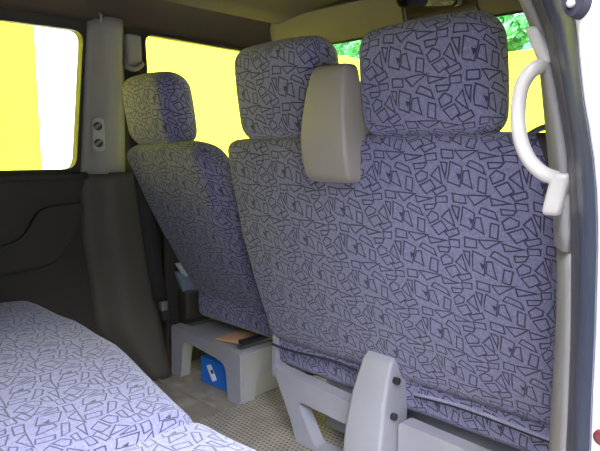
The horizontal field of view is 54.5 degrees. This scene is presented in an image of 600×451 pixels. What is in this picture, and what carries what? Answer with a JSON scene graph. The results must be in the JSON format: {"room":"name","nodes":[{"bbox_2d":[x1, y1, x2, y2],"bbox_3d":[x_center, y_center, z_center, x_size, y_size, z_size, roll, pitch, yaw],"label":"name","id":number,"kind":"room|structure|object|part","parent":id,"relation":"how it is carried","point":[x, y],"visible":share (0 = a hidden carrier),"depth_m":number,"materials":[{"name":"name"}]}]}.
{"room":"vehicle interior","nodes":[
{"label":"vehicle interior","id":0,"kind":"room"},
{"bbox_2d":[0,7,246,366],"bbox_3d":[-1.288,-0.056,1.698,0.050,1.520,4.000,7,10,44],"label":"van body interior","id":1,"kind":"structure","parent":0,"point":[61,287],"depth_m":2.13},
{"bbox_2d":[0,18,85,171],"bbox_3d":[-1.061,-0.421,1.864,0.030,0.505,0.786,7,10,44],"label":"window","id":2,"kind":"structure","parent":1,"relation":"in","point":[78,32],"depth_m":2.11,"materials":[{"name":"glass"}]},
{"bbox_2d":[0,172,87,275],"bbox_3d":[-1.262,0.042,1.675,0.037,0.352,1.385,7,10,44],"label":"trim panel","id":3,"kind":"object","parent":1,"relation":"attached to","point":[40,213],"visible":1,"depth_m":2.02,"materials":[{"name":"black plastic"}]},
{"bbox_3d":[-1.274,0.094,1.669,0.030,0.229,1.351,7,10,44],"label":"armrest","id":4,"kind":"part","parent":3,"relation":"part of","materials":[{"name":"black plastic"}]},
{"bbox_2d":[92,118,104,150],"bbox_3d":[-0.730,-0.329,2.109,0.040,0.120,0.030,-1,7,-8],"label":"plate","id":5,"kind":"object","parent":1,"relation":"attached to","point":[97,123],"visible":1,"depth_m":2.11,"materials":[{"name":"grey plastic"}]},
{"bbox_3d":[-0.730,-0.358,2.106,0.030,0.030,0.014,-1,7,-8],"label":"knob","id":6,"kind":"part","parent":5,"relation":"part of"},
{"bbox_3d":[-0.730,-0.299,2.113,0.030,0.030,0.014,-1,7,-8],"label":"knob","id":7,"kind":"part","parent":5,"relation":"part of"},
{"bbox_2d":[94,11,104,21],"bbox_3d":[-0.718,-0.753,2.088,0.036,0.053,0.052,-3,8,-23],"label":"coat hook","id":8,"kind":"object","parent":1,"relation":"attached to","point":[100,15],"visible":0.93,"depth_m":2.08,"materials":[{"name":"grey plastic"}]},
{"bbox_2d":[81,16,124,173],"bbox_3d":[-0.720,-0.475,2.151,0.061,0.566,0.189,7,10,44],"label":"trim","id":9,"kind":"structure","parent":1,"relation":"attached to","point":[104,59],"depth_m":2.13,"materials":[{"name":"grey plastic"}]},
{"bbox_2d":[80,172,170,380],"bbox_3d":[-0.666,0.212,2.281,0.344,0.841,0.091,-6,9,-37],"label":"trim","id":10,"kind":"structure","parent":1,"relation":"attached to","point":[126,313],"depth_m":2.23,"materials":[{"name":"black plastic"}]},
{"bbox_2d":[0,0,269,47],"bbox_3d":[-1.284,-0.694,1.400,0.284,0.104,3.700,7,10,44],"label":"trim","id":11,"kind":"structure","parent":1,"relation":"attached to","point":[157,16],"depth_m":2.23,"materials":[{"name":"grey plastic"}]},
{"bbox_2d":[123,34,168,320],"bbox_3d":[-0.602,-0.171,2.278,0.137,1.110,0.086,-3,8,-20],"label":"belt","id":12,"kind":"object","parent":1,"relation":"attached to","point":[133,62],"visible":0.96,"depth_m":2.26,"materials":[{"name":"fabric"}]},
{"bbox_3d":[-0.543,0.359,2.343,0.020,0.042,0.026,7,10,44],"label":"anchor plate","id":13,"kind":"part","parent":12,"relation":"part of","materials":[{"name":"black plastic"}]},
{"bbox_2d":[161,230,204,362],"bbox_3d":[-0.238,0.149,2.691,0.100,0.800,0.860,7,10,44],"label":"door","id":14,"kind":"structure","parent":1,"relation":"in","point":[181,305],"depth_m":2.43,"materials":[{"name":"black plastic"}]},
{"bbox_2d":[174,262,197,291],"bbox_3d":[-0.465,0.210,2.438,0.134,0.133,0.047,-7,10,-42],"label":"pack","id":15,"kind":"object","parent":14,"relation":"in","point":[185,283],"visible":0.44,"depth_m":2.42,"materials":[{"name":"plastic"}]},
{"bbox_2d":[143,34,242,72],"bbox_3d":[-0.311,-0.504,2.619,0.030,0.577,0.877,7,10,44],"label":"window","id":16,"kind":"structure","parent":1,"relation":"in","point":[145,35],"depth_m":2.37,"materials":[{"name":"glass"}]},
{"bbox_2d":[406,0,476,20],"bbox_3d":[0.525,-0.825,2.147,1.770,0.130,0.200,7,10,44],"label":"trim","id":17,"kind":"structure","parent":1,"relation":"attached to","point":[466,5],"depth_m":2.06,"materials":[{"name":"beige plastic"}]},
{"bbox_2d":[153,358,312,422],"bbox_3d":[-0.626,0.810,1.151,1.910,0.060,4.000,7,10,44],"label":"floor","id":18,"kind":"structure","parent":0,"point":[196,410],"depth_m":2.22,"materials":[{"name":"carpet"}]},
{"bbox_2d":[0,301,256,450],"bbox_3d":[-0.678,0.367,1.070,1.690,0.840,1.011,7,10,44],"label":"seat","id":19,"kind":"object","parent":18,"relation":"on","point":[64,386],"visible":1,"depth_m":1.16,"materials":[{"name":"fabric"}]},
{"bbox_2d":[116,423,256,450],"bbox_3d":[-0.209,0.461,0.725,0.525,0.161,0.608,7,10,44],"label":"seat cushion","id":20,"kind":"object","parent":19,"relation":"on","point":[171,436],"depth_m":0.98,"materials":[{"name":"fabric"}]},
{"bbox_2d":[156,378,222,410],"bbox_3d":[-0.449,0.639,2.235,0.462,0.020,0.012,7,10,42],"label":"carpet strip","id":21,"kind":"object","parent":18,"relation":"on","point":[210,404],"visible":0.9,"depth_m":2.19,"materials":[{"name":"grey metal"}]},
{"bbox_2d":[201,354,226,390],"bbox_3d":[-0.309,0.579,2.295,0.195,0.106,0.057,7,10,42],"label":"box","id":22,"kind":"object","parent":18,"relation":"on","point":[213,372],"visible":0.61,"depth_m":2.29,"materials":[{"name":"paper"}]},
{"bbox_2d":[207,364,216,381],"bbox_3d":[-0.348,0.580,2.293,0.058,0.066,0.001,7,10,42],"label":"picture","id":23,"kind":"object","parent":22,"relation":"attached to","point":[211,368],"depth_m":2.29,"materials":[{"name":"white paper"}]},
{"bbox_2d":[122,71,313,404],"bbox_3d":[-0.232,0.041,2.277,0.540,1.180,0.834,7,10,44],"label":"seat","id":24,"kind":"object","parent":18,"relation":"on","point":[186,183],"visible":0.73,"depth_m":2.03,"materials":[{"name":"fabric"}]},
{"bbox_3d":[-0.327,0.012,2.141,0.484,0.637,0.433,7,10,44],"label":"backrest","id":25,"kind":"part","parent":24,"relation":"part of","materials":[{"name":"fabric"}]},
{"bbox_3d":[-0.327,0.394,2.567,0.028,0.014,0.465,7,10,44],"label":"seat rail","id":26,"kind":"part","parent":24,"relation":"part of","materials":[{"name":"metal"}]},
{"bbox_2d":[198,291,272,336],"bbox_3d":[-0.087,0.283,2.395,0.455,0.170,0.509,7,10,44],"label":"cushion","id":27,"kind":"object","parent":24,"relation":"on","point":[248,314],"depth_m":2.19,"materials":[{"name":"fabric"}]},
{"bbox_2d":[215,330,257,343],"bbox_3d":[-0.234,0.430,2.253,0.125,0.015,0.140,6,9,37],"label":"envelope","id":28,"kind":"object","parent":24,"relation":"on","point":[233,337],"visible":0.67,"depth_m":2.25,"materials":[{"name":"paper"}]},
{"bbox_3d":[-0.061,0.427,2.307,0.028,0.014,0.465,7,10,44],"label":"seat rail","id":29,"kind":"part","parent":24,"relation":"part of","materials":[{"name":"metal"}]},
{"bbox_3d":[-0.074,0.543,2.295,0.018,0.180,0.400,7,10,44],"label":"inset panel","id":30,"kind":"part","parent":24,"relation":"part of","materials":[{"name":"grey plastic"}]},
{"bbox_2d":[195,375,344,450],"bbox_3d":[0.180,0.717,1.612,1.280,0.008,1.000,7,10,44],"label":"floor mat","id":31,"kind":"object","parent":18,"relation":"on","point":[262,423],"visible":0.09,"depth_m":1.95,"materials":[{"name":"plastic"}]},
{"bbox_2d":[228,10,556,450],"bbox_3d":[0.339,0.100,1.687,0.999,1.214,0.768,7,10,44],"label":"seat","id":32,"kind":"object","parent":31,"relation":"on","point":[399,241],"visible":0.92,"depth_m":1.39,"materials":[{"name":"fabric"}]},
{"bbox_3d":[0.068,0.583,1.787,0.388,0.228,0.045,7,10,44],"label":"pedestal frame","id":33,"kind":"part","parent":32,"relation":"part of","materials":[{"name":"grey plastic"}]},
{"bbox_3d":[0.170,0.583,1.821,0.230,0.160,0.015,7,10,44],"label":"inset panel","id":34,"kind":"part","parent":32,"relation":"part of","materials":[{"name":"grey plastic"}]},
{"bbox_3d":[0.215,0.095,1.560,0.999,0.671,0.288,7,10,44],"label":"backrest","id":35,"kind":"part","parent":32,"relation":"part of","materials":[{"name":"fabric"}]},
{"bbox_2d":[279,339,549,450],"bbox_3d":[0.433,0.370,1.797,0.955,0.235,0.528,7,10,44],"label":"cushion","id":36,"kind":"object","parent":32,"relation":"on","point":[337,372],"depth_m":1.52,"materials":[{"name":"fabric"}]},
{"bbox_3d":[0.425,0.640,1.440,0.413,0.204,0.045,7,10,44],"label":"pedestal frame","id":37,"kind":"part","parent":32,"relation":"part of","materials":[{"name":"grey plastic"}]},
{"bbox_2d":[164,0,349,23],"bbox_3d":[-0.671,-0.638,0.826,1.480,0.146,3.740,7,10,44],"label":"ceiling","id":38,"kind":"structure","parent":0,"point":[270,11],"depth_m":2.21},
{"bbox_2d":[268,0,406,44],"bbox_3d":[0.120,-0.806,2.267,0.688,0.198,0.062,7,10,44],"label":"sun visor","id":39,"kind":"object","parent":38,"relation":"attached to","point":[347,21],"visible":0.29,"depth_m":2.22,"materials":[{"name":"plastic"}]},
{"bbox_2d":[396,0,462,7],"bbox_3d":[0.420,-0.776,1.881,0.241,0.161,0.062,6,9,37],"label":"mirror","id":40,"kind":"object","parent":38,"relation":"attached to","point":[401,3],"visible":1,"depth_m":1.88,"materials":[{"name":"black plastic"}]},
{"bbox_3d":[0.405,-0.740,1.872,0.218,0.082,0.021,6,9,37],"label":"glass","id":41,"kind":"part","parent":40,"relation":"part of","materials":[{"name":"silver mirror"}]},
{"bbox_2d":[475,0,523,16],"bbox_3d":[0.750,-0.727,1.650,0.548,0.198,0.062,7,10,44],"label":"sun visor","id":42,"kind":"object","parent":38,"relation":"attached to","point":[498,8],"visible":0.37,"depth_m":1.80,"materials":[{"name":"plastic"}]},
{"bbox_2d":[574,0,599,450],"bbox_3d":[0.706,0.145,1.184,0.292,1.552,1.163,7,10,44],"label":"wall","id":43,"kind":"structure","parent":0,"point":[588,27],"depth_m":0.69,"materials":[{"name":"white paint"}]},
{"bbox_2d":[527,124,548,166],"bbox_3d":[0.424,0.153,1.002,0.080,0.681,0.063,7,10,44],"label":"belt","id":44,"kind":"object","parent":43,"relation":"attached to","point":[541,136],"visible":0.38,"depth_m":0.96,"materials":[{"name":"black fabric"}]},
{"bbox_2d":[510,26,568,215],"bbox_3d":[0.362,-0.153,0.856,0.086,0.274,0.074,7,10,44],"label":"handle","id":45,"kind":"object","parent":43,"relation":"attached to","point":[558,187],"visible":0.74,"depth_m":0.84,"materials":[{"name":"beige plastic"}]},
{"bbox_3d":[0.358,-0.264,0.857,0.040,0.055,0.049,7,10,44],"label":"handle mount","id":46,"kind":"part","parent":45,"relation":"part of","materials":[{"name":"beige plastic"}]},
{"bbox_3d":[0.384,-0.046,0.858,0.038,0.062,0.051,7,10,44],"label":"handle mount","id":47,"kind":"part","parent":45,"relation":"part of","materials":[{"name":"beige plastic"}]},
{"bbox_2d":[519,0,570,252],"bbox_3d":[0.348,-0.293,0.949,0.273,0.632,0.158,7,10,44],"label":"trim","id":48,"kind":"structure","parent":43,"relation":"attached to","point":[555,139],"depth_m":0.84,"materials":[{"name":"grey plastic"}]},
{"bbox_2d":[532,0,579,450],"bbox_3d":[0.308,0.106,0.893,0.291,1.403,0.074,7,10,44],"label":"seal","id":49,"kind":"object","parent":43,"relation":"attached to","point":[575,263],"visible":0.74,"depth_m":0.80,"materials":[{"name":"rubber"}]},
{"bbox_2d":[549,248,570,450],"bbox_3d":[0.432,0.415,0.958,0.051,0.772,0.159,6,9,38],"label":"trim","id":50,"kind":"structure","parent":43,"relation":"attached to","point":[560,384],"depth_m":0.88,"materials":[{"name":"grey plastic"}]},
{"bbox_2d":[542,0,597,450],"bbox_3d":[0.289,0.115,0.825,0.292,1.403,0.066,7,10,44],"label":"trim","id":51,"kind":"structure","parent":43,"relation":"attached to","point":[563,28],"depth_m":0.73,"materials":[{"name":"rubber"}]},
{"bbox_2d":[562,0,592,19],"bbox_3d":[0.322,-0.283,0.667,0.032,0.087,0.030,7,10,44],"label":"door stop","id":52,"kind":"object","parent":43,"relation":"attached to","point":[576,9],"visible":1,"depth_m":0.67,"materials":[{"name":"rubber"}]},
{"bbox_2d":[593,428,599,444],"bbox_3d":[0.365,0.256,0.704,0.020,0.020,0.014,7,10,44],"label":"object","id":53,"kind":"object","parent":43,"relation":"attached to","point":[596,435],"visible":1,"depth_m":0.70,"materials":[{"name":"red plastic"}]},
{"label":"outside","id":54,"kind":"structure","parent":0,"visible":0},
{"bbox_3d":[4.096,0.648,5.922,28.000,0.050,38.000,7,10,44],"label":"floor","id":55,"kind":"structure","parent":54,"visible":0},
{"bbox_2d":[0,22,359,169],"bbox_3d":[-3.064,-0.970,3.205,0.200,3.850,12.400,7,10,44],"label":"wall","id":56,"kind":"structure","parent":55,"relation":"on","point":[209,72],"depth_m":4.88,"materials":[{"name":"yellow paint"}]},
{"bbox_2d":[34,26,77,168],"bbox_3d":[-1.742,-1.140,4.333,0.080,3.900,0.400,7,10,44],"label":"window","id":57,"kind":"structure","parent":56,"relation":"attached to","point":[56,50],"depth_m":4.26,"materials":[{"name":"white glass"}]},
{"bbox_2d":[333,40,361,58],"bbox_3d":[1.624,-3.170,14.829,2.994,5.274,2.981,7,10,44],"label":"tree","id":58,"kind":"object","parent":55,"relation":"on","point":[354,46],"visible":0.09,"depth_m":13.98,"materials":[{"name":"green plant"}]},
{"bbox_2d":[497,14,529,51],"bbox_3d":[4.238,-2.330,12.341,1.110,4.244,1.124,7,10,44],"label":"tree","id":59,"kind":"object","parent":55,"relation":"on","point":[515,26],"visible":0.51,"depth_m":11.73,"materials":[{"name":"green plant"}]},
{"bbox_2d":[501,49,544,131],"bbox_3d":[5.907,-1.494,9.653,15.000,3.250,0.200,7,10,44],"label":"wall","id":60,"kind":"structure","parent":55,"relation":"on","point":[518,60],"depth_m":10.98,"materials":[{"name":"yellow paint"}]}
]}

